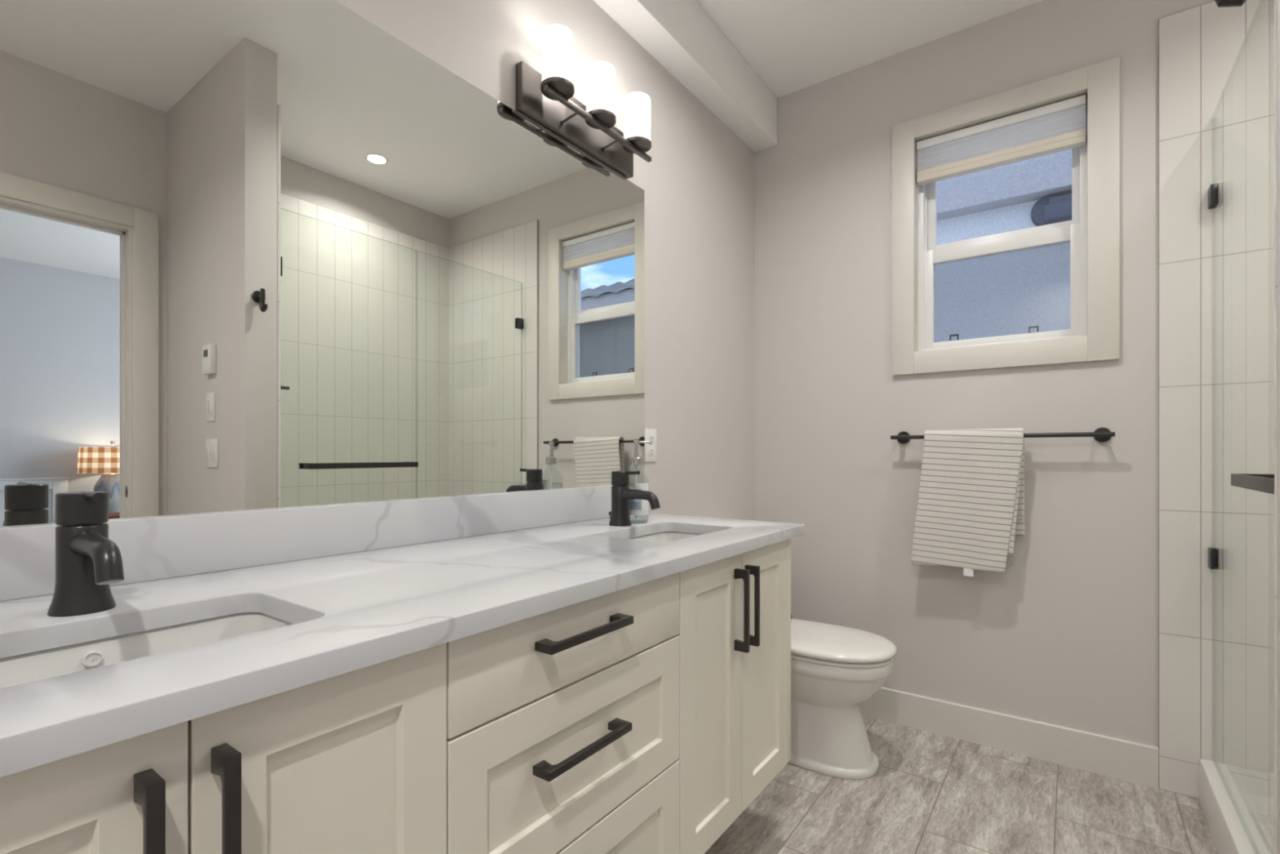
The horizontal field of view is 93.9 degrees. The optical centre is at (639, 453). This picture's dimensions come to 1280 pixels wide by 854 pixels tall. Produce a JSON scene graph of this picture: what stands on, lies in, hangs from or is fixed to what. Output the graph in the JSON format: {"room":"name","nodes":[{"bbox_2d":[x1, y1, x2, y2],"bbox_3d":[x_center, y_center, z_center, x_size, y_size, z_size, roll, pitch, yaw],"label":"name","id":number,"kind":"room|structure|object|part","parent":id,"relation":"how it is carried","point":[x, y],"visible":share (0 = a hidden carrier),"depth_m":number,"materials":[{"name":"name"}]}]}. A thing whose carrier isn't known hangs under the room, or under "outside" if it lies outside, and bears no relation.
{"room":"bathroom","nodes":[
{"label":"bathroom","id":0,"kind":"room"},
{"bbox_2d":[9,0,754,527],"bbox_3d":[-0.512,-0.266,1.468,0.120,2.732,3.718,0,0,36],"label":"wall","id":1,"kind":"structure","parent":0,"point":[697,184],"depth_m":2.26,"materials":[{"name":"grey paint"}]},
{"bbox_2d":[0,642,446,853],"bbox_3d":[-0.626,0.547,0.684,0.598,0.632,0.571,0,0,36],"label":"base cabinet","id":2,"kind":"object","parent":1,"relation":"attached to","point":[354,762],"visible":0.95,"depth_m":0.60,"materials":[{"name":"beige wood"}]},
{"bbox_3d":[-0.493,0.550,0.433,0.020,0.626,0.272,0,0,36],"label":"door","id":3,"kind":"part","parent":2,"relation":"part of","materials":[{"name":"white paint"}]},
{"bbox_3d":[-0.411,0.367,0.501,0.034,0.191,0.013,0,0,36],"label":"handle","id":4,"kind":"part","parent":2,"relation":"part of","materials":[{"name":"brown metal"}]},
{"bbox_3d":[-0.378,0.367,0.546,0.034,0.191,0.013,0,0,36],"label":"handle","id":5,"kind":"part","parent":2,"relation":"part of","materials":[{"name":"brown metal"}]},
{"bbox_3d":[-0.332,0.550,0.655,0.020,0.626,0.271,0,0,36],"label":"door","id":6,"kind":"part","parent":2,"relation":"part of","materials":[{"name":"white paint"}]},
{"bbox_2d":[0,512,804,777],"bbox_3d":[-0.292,0.217,1.158,0.588,0.029,1.794,0,0,36],"label":"countertop","id":7,"kind":"structure","parent":2,"relation":"on","point":[350,611],"depth_m":0.79,"materials":[{"name":"white stone"}]},
{"bbox_2d":[47,491,124,617],"bbox_3d":[-0.683,0.126,0.746,0.175,0.154,0.065,0,0,36],"label":"faucet","id":8,"kind":"object","parent":7,"relation":"on","point":[87,561],"visible":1,"depth_m":0.75,"materials":[{"name":"black metal"}]},
{"bbox_3d":[-0.698,0.055,0.759,0.074,0.012,0.011,0,0,36],"label":"lever","id":9,"kind":"part","parent":8,"relation":"part of","materials":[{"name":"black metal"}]},
{"bbox_3d":[-0.659,0.126,0.729,0.117,0.057,0.034,0,0,36],"label":"spout","id":10,"kind":"part","parent":8,"relation":"part of","materials":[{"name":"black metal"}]},
{"bbox_2d":[0,612,293,688],"bbox_3d":[-0.583,0.307,0.672,0.282,0.148,0.412,0,0,36],"label":"sink","id":11,"kind":"object","parent":7,"relation":"in","point":[25,668],"visible":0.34,"depth_m":0.77,"materials":[{"name":"white ceramic"}]},
{"bbox_2d":[608,470,660,526],"bbox_3d":[-0.018,0.126,1.665,0.175,0.154,0.065,0,0,36],"label":"faucet","id":12,"kind":"object","parent":7,"relation":"on","point":[621,494],"visible":1,"depth_m":1.67,"materials":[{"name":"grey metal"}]},
{"bbox_3d":[-0.033,0.055,1.678,0.074,0.012,0.011,0,0,36],"label":"lever","id":13,"kind":"part","parent":12,"relation":"part of","materials":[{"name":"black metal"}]},
{"bbox_3d":[0.006,0.126,1.648,0.117,0.057,0.034,0,0,36],"label":"spout","id":14,"kind":"part","parent":12,"relation":"part of","materials":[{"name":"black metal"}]},
{"bbox_2d":[628,440,652,523],"bbox_3d":[-0.011,0.083,1.754,0.074,0.240,0.075,0,0,36],"label":"soap dispenser","id":15,"kind":"object","parent":7,"relation":"on","point":[637,507],"visible":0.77,"depth_m":1.73,"materials":[{"name":"clear glass"}]},
{"bbox_3d":[-0.017,0.133,1.720,0.043,0.060,0.007,0,0,10],"label":"label panel","id":16,"kind":"part","parent":15,"relation":"part of","materials":[{"name":"blue"}]},
{"bbox_2d":[626,531,702,542],"bbox_3d":[0.068,0.307,1.571,0.282,0.148,0.407,0,0,36],"label":"sink","id":17,"kind":"object","parent":7,"relation":"in","point":[663,536],"visible":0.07,"depth_m":1.75,"materials":[{"name":"white ceramic"}]},
{"bbox_2d":[0,484,612,600],"bbox_3d":[-0.521,0.153,1.324,0.021,0.099,1.794,0,0,36],"label":"backsplash","id":18,"kind":"structure","parent":1,"relation":"attached to","point":[153,548],"depth_m":1.11,"materials":[{"name":"white stone"}]},
{"bbox_2d":[0,0,644,527],"bbox_3d":[-0.518,-0.406,1.352,0.006,1.019,1.812,0,0,36],"label":"mirror","id":19,"kind":"object","parent":1,"relation":"attached to","point":[255,255],"visible":1,"depth_m":1.14,"materials":[{"name":"silver metal"}]},
{"bbox_2d":[446,572,679,853],"bbox_3d":[-0.296,0.547,1.140,0.598,0.632,0.554,0,0,36],"label":"drawers","id":20,"kind":"object","parent":1,"relation":"attached to","point":[562,723],"visible":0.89,"depth_m":0.94,"materials":[{"name":"beige wood"}]},
{"bbox_3d":[-0.089,0.301,0.991,0.020,0.128,0.551,0,0,36],"label":"drawer","id":21,"kind":"part","parent":20,"relation":"part of","materials":[{"name":"white paint"}]},
{"bbox_3d":[-0.086,0.466,0.950,0.034,0.013,0.200,0,0,36],"label":"handle","id":22,"kind":"part","parent":20,"relation":"part of","materials":[{"name":"brown metal"}]},
{"bbox_3d":[-0.083,0.285,0.954,0.034,0.013,0.200,0,0,36],"label":"handle","id":23,"kind":"part","parent":20,"relation":"part of","materials":[{"name":"brown metal"}]},
{"bbox_3d":[-0.089,0.742,0.991,0.020,0.244,0.551,0,0,36],"label":"drawer","id":24,"kind":"part","parent":20,"relation":"part of","materials":[{"name":"white paint"}]},
{"bbox_2d":[515,24,651,178],"bbox_3d":[-0.133,-1.022,1.771,0.138,0.202,0.500,0,0,36],"label":"vanity light","id":25,"kind":"object","parent":1,"relation":"attached to","point":[546,99],"visible":1,"depth_m":1.72,"materials":[{"name":"grey"}]},
{"bbox_3d":[-0.221,-1.054,1.608,0.085,0.140,0.085,0,0,36],"label":"lamp shade","id":26,"kind":"part","parent":25,"relation":"part of","materials":[{"name":"white glass"}]},
{"bbox_3d":[-0.197,-0.953,1.701,0.070,0.020,0.013,0,0,36],"label":"arm","id":27,"kind":"part","parent":25,"relation":"part of","materials":[{"name":"grey metal"}]},
{"bbox_3d":[-0.115,-1.054,1.755,0.085,0.140,0.085,0,0,36],"label":"lamp shade","id":28,"kind":"part","parent":25,"relation":"part of","materials":[{"name":"white glass"}]},
{"bbox_3d":[-0.089,-0.953,1.850,0.070,0.020,0.013,0,0,36],"label":"arm","id":29,"kind":"part","parent":25,"relation":"part of","materials":[{"name":"grey metal"}]},
{"bbox_3d":[-0.009,-1.054,1.901,0.085,0.140,0.085,0,0,36],"label":"lamp shade","id":30,"kind":"part","parent":25,"relation":"part of","materials":[{"name":"white glass"}]},
{"bbox_2d":[644,428,656,462],"bbox_3d":[0.038,-0.028,2.118,0.008,0.116,0.070,0,0,36],"label":"outlet","id":31,"kind":"object","parent":1,"relation":"attached to","point":[650,434],"visible":0.93,"depth_m":2.11,"materials":[{"name":"white plastic"}]},
{"bbox_2d":[648,435,653,443],"bbox_3d":[0.040,-0.050,2.117,0.003,0.029,0.033,0,0,36],"label":"receptacle","id":32,"kind":"object","parent":31,"relation":"attached to","point":[651,437],"depth_m":2.11,"materials":[{"name":"grey plastic"}]},
{"bbox_2d":[648,447,653,455],"bbox_3d":[0.040,-0.006,2.117,0.003,0.029,0.033,0,0,36],"label":"receptacle","id":33,"kind":"object","parent":31,"relation":"attached to","point":[651,450],"depth_m":2.11,"materials":[{"name":"grey plastic"}]},
{"bbox_2d":[676,538,791,853],"bbox_3d":[0.039,0.547,1.603,0.598,0.632,0.590,0,0,36],"label":"base cabinet","id":34,"kind":"object","parent":1,"relation":"attached to","point":[735,633],"visible":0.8,"depth_m":1.39,"materials":[{"name":"beige wood"}]},
{"bbox_3d":[0.155,0.550,1.328,0.020,0.626,0.276,0,0,36],"label":"door","id":35,"kind":"part","parent":34,"relation":"part of","materials":[{"name":"white paint"}]},
{"bbox_3d":[0.238,0.367,1.398,0.034,0.191,0.013,0,0,36],"label":"handle","id":36,"kind":"part","parent":34,"relation":"part of","materials":[{"name":"brown metal"}]},
{"bbox_3d":[0.271,0.367,1.443,0.034,0.191,0.013,0,0,36],"label":"handle","id":37,"kind":"part","parent":34,"relation":"part of","materials":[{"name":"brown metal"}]},
{"bbox_3d":[0.321,0.550,1.558,0.020,0.626,0.285,0,0,36],"label":"door","id":38,"kind":"part","parent":34,"relation":"part of","materials":[{"name":"white paint"}]},
{"bbox_3d":[0.191,0.547,1.843,0.563,0.632,0.022,0,0,36],"label":"panel","id":39,"kind":"part","parent":34,"relation":"part of","materials":[{"name":"white paint"}]},
{"bbox_2d":[592,0,777,152],"bbox_3d":[-0.461,-1.522,1.339,0.114,0.219,3.568,0,0,36],"label":"soffit","id":40,"kind":"structure","parent":0,"point":[680,35],"depth_m":2.24,"materials":[{"name":"white paint"}]},
{"bbox_2d":[695,0,1042,97],"bbox_3d":[0.476,-1.692,0.753,2.558,0.120,3.718,0,0,36],"label":"ceiling","id":41,"kind":"structure","parent":0,"point":[792,46],"depth_m":2.29,"materials":[{"name":"white paint"}]},
{"bbox_2d":[704,715,1217,853],"bbox_3d":[0.451,1.160,0.771,2.498,0.120,3.718,0,0,36],"label":"floor","id":42,"kind":"structure","parent":0,"point":[929,793],"depth_m":1.84,"materials":[{"name":"grey tile"}]},
{"bbox_2d":[787,613,897,779],"bbox_3d":[0.576,0.731,2.237,0.716,0.738,0.426,0,0,36],"label":"toilet","id":43,"kind":"object","parent":42,"relation":"on","point":[835,668],"visible":0.44,"depth_m":2.05,"materials":[{"name":"white ceramic"}]},
{"bbox_3d":[0.651,0.700,2.183,0.513,0.014,0.360,0,0,36],"label":"seat","id":44,"kind":"part","parent":43,"relation":"part of","materials":[{"name":"white plastic"}]},
{"bbox_3d":[0.649,0.675,2.184,0.535,0.030,0.374,0,0,36],"label":"lid","id":45,"kind":"part","parent":43,"relation":"part of","materials":[{"name":"white ceramic"}]},
{"bbox_2d":[1198,758,1274,853],"bbox_3d":[1.660,1.032,1.089,0.768,0.136,1.461,0,0,36],"label":"shower pan","id":46,"kind":"object","parent":42,"relation":"on","point":[1239,815],"visible":0.93,"depth_m":1.70,"materials":[{"name":"white plastic"}]},
{"bbox_2d":[754,0,1214,746],"bbox_3d":[1.522,-0.266,2.198,2.318,2.732,0.150,0,0,36],"label":"wall","id":47,"kind":"structure","parent":0,"point":[1067,635],"depth_m":2.33,"materials":[{"name":"grey paint"}]},
{"bbox_2d":[890,427,1115,444],"bbox_3d":[1.308,-0.063,2.215,0.704,0.051,0.074,0,0,36],"label":"towel bar","id":48,"kind":"object","parent":47,"relation":"attached to","point":[1100,434],"visible":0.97,"depth_m":2.07,"materials":[{"name":"black metal"}]},
{"bbox_2d":[911,427,1024,576],"bbox_3d":[1.219,0.182,2.240,0.369,0.544,0.070,0,0,36],"label":"hand towel","id":49,"kind":"object","parent":48,"relation":"hanging from","point":[970,513],"visible":1,"depth_m":2.21,"materials":[{"name":"grey fabric"}]},
{"bbox_2d":[892,57,1119,375],"bbox_3d":[1.367,-0.827,2.290,0.725,1.018,0.153,0,0,36],"label":"window","id":50,"kind":"structure","parent":47,"relation":"in","point":[1092,233],"depth_m":2.20,"materials":[{"name":"white paint"}]},
{"bbox_2d":[916,94,1086,186],"bbox_3d":[1.348,-1.172,2.267,0.548,0.165,0.046,0,0,36],"label":"cellular shade","id":51,"kind":"object","parent":50,"relation":"attached to","point":[1059,126],"visible":1,"depth_m":2.24,"materials":[{"name":"white fabric"}]},
{"bbox_3d":[1.348,-1.113,2.266,0.546,0.046,0.044,0,0,36],"label":"rail","id":52,"kind":"part","parent":51,"relation":"part of","materials":[{"name":"beige"}]},
{"bbox_3d":[1.379,-0.624,2.310,0.520,0.404,0.032,0,0,36],"label":"sash","id":53,"kind":"part","parent":50,"relation":"part of","materials":[{"name":"white plastic"}]},
{"bbox_3d":[1.388,-0.833,2.322,0.572,0.871,0.075,0,0,36],"label":"frame","id":54,"kind":"part","parent":50,"relation":"part of","materials":[{"name":"white plastic"}]},
{"bbox_3d":[1.399,-1.020,2.337,0.516,0.431,0.030,0,0,36],"label":"sash","id":55,"kind":"part","parent":50,"relation":"part of","materials":[{"name":"white plastic"}]},
{"bbox_2d":[859,686,1158,788],"bbox_3d":[1.119,1.034,2.389,1.442,0.132,0.014,0,0,36],"label":"baseboard","id":56,"kind":"structure","parent":47,"relation":"attached to","point":[1133,762],"depth_m":2.18,"materials":[{"name":"white paint"}]},
{"bbox_2d":[1158,0,1274,798],"bbox_3d":[2.059,-0.162,1.710,0.875,2.525,0.012,0,0,36],"label":"tiled wall","id":57,"kind":"structure","parent":47,"relation":"attached to","point":[1202,46],"depth_m":1.89,"materials":[{"name":"white tile"}]},
{"bbox_2d":[1208,77,1228,786],"bbox_3d":[1.592,-0.049,1.586,0.028,2.022,0.735,0,0,36],"label":"glass panel","id":58,"kind":"object","parent":57,"relation":"attached to","point":[1215,189],"visible":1,"depth_m":1.84,"materials":[{"name":"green glass"}]},
{"bbox_2d":[1214,0,1247,7],"bbox_3d":[0.754,-0.602,0.738,0.071,0.092,0.049,0,0,36],"label":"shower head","id":59,"kind":"object","parent":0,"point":[1220,3],"visible":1,"depth_m":0.75,"materials":[{"name":"metal"}]},
{"bbox_2d":[1277,0,1279,853],"bbox_3d":[1.150,-0.266,0.466,0.889,2.732,0.120,0,0,36],"label":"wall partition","id":60,"kind":"structure","parent":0,"point":[1278,1],"depth_m":0.77,"materials":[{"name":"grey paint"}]},
{"bbox_2d":[1274,0,1277,853],"bbox_3d":[1.184,-0.162,0.523,0.877,2.525,0.012,0,0,36],"label":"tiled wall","id":61,"kind":"structure","parent":60,"relation":"attached to","point":[1275,1],"depth_m":0.78,"materials":[{"name":"white tile"}]},
{"bbox_2d":[1231,473,1274,493],"bbox_3d":[1.140,-0.053,1.008,0.110,2.014,0.721,0,0,36],"label":"shower door","id":62,"kind":"structure","parent":61,"relation":"attached to","point":[1260,482],"depth_m":1.15,"materials":[{"name":"metal"}]},
{"label":"outside","id":63,"kind":"structure","parent":0,"visible":0},
{"bbox_3d":[6.361,4.200,5.734,22.000,0.200,11.252,0,0,36],"label":"ground","id":64,"kind":"structure","parent":63,"visible":0},
{"bbox_2d":[934,149,1071,342],"bbox_3d":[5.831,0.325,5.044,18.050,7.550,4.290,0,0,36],"label":"window glass","id":65,"kind":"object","parent":64,"relation":"on","point":[1005,294],"visible":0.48,"depth_m":4.76,"materials":[{"name":"clear glass"}]}
]}

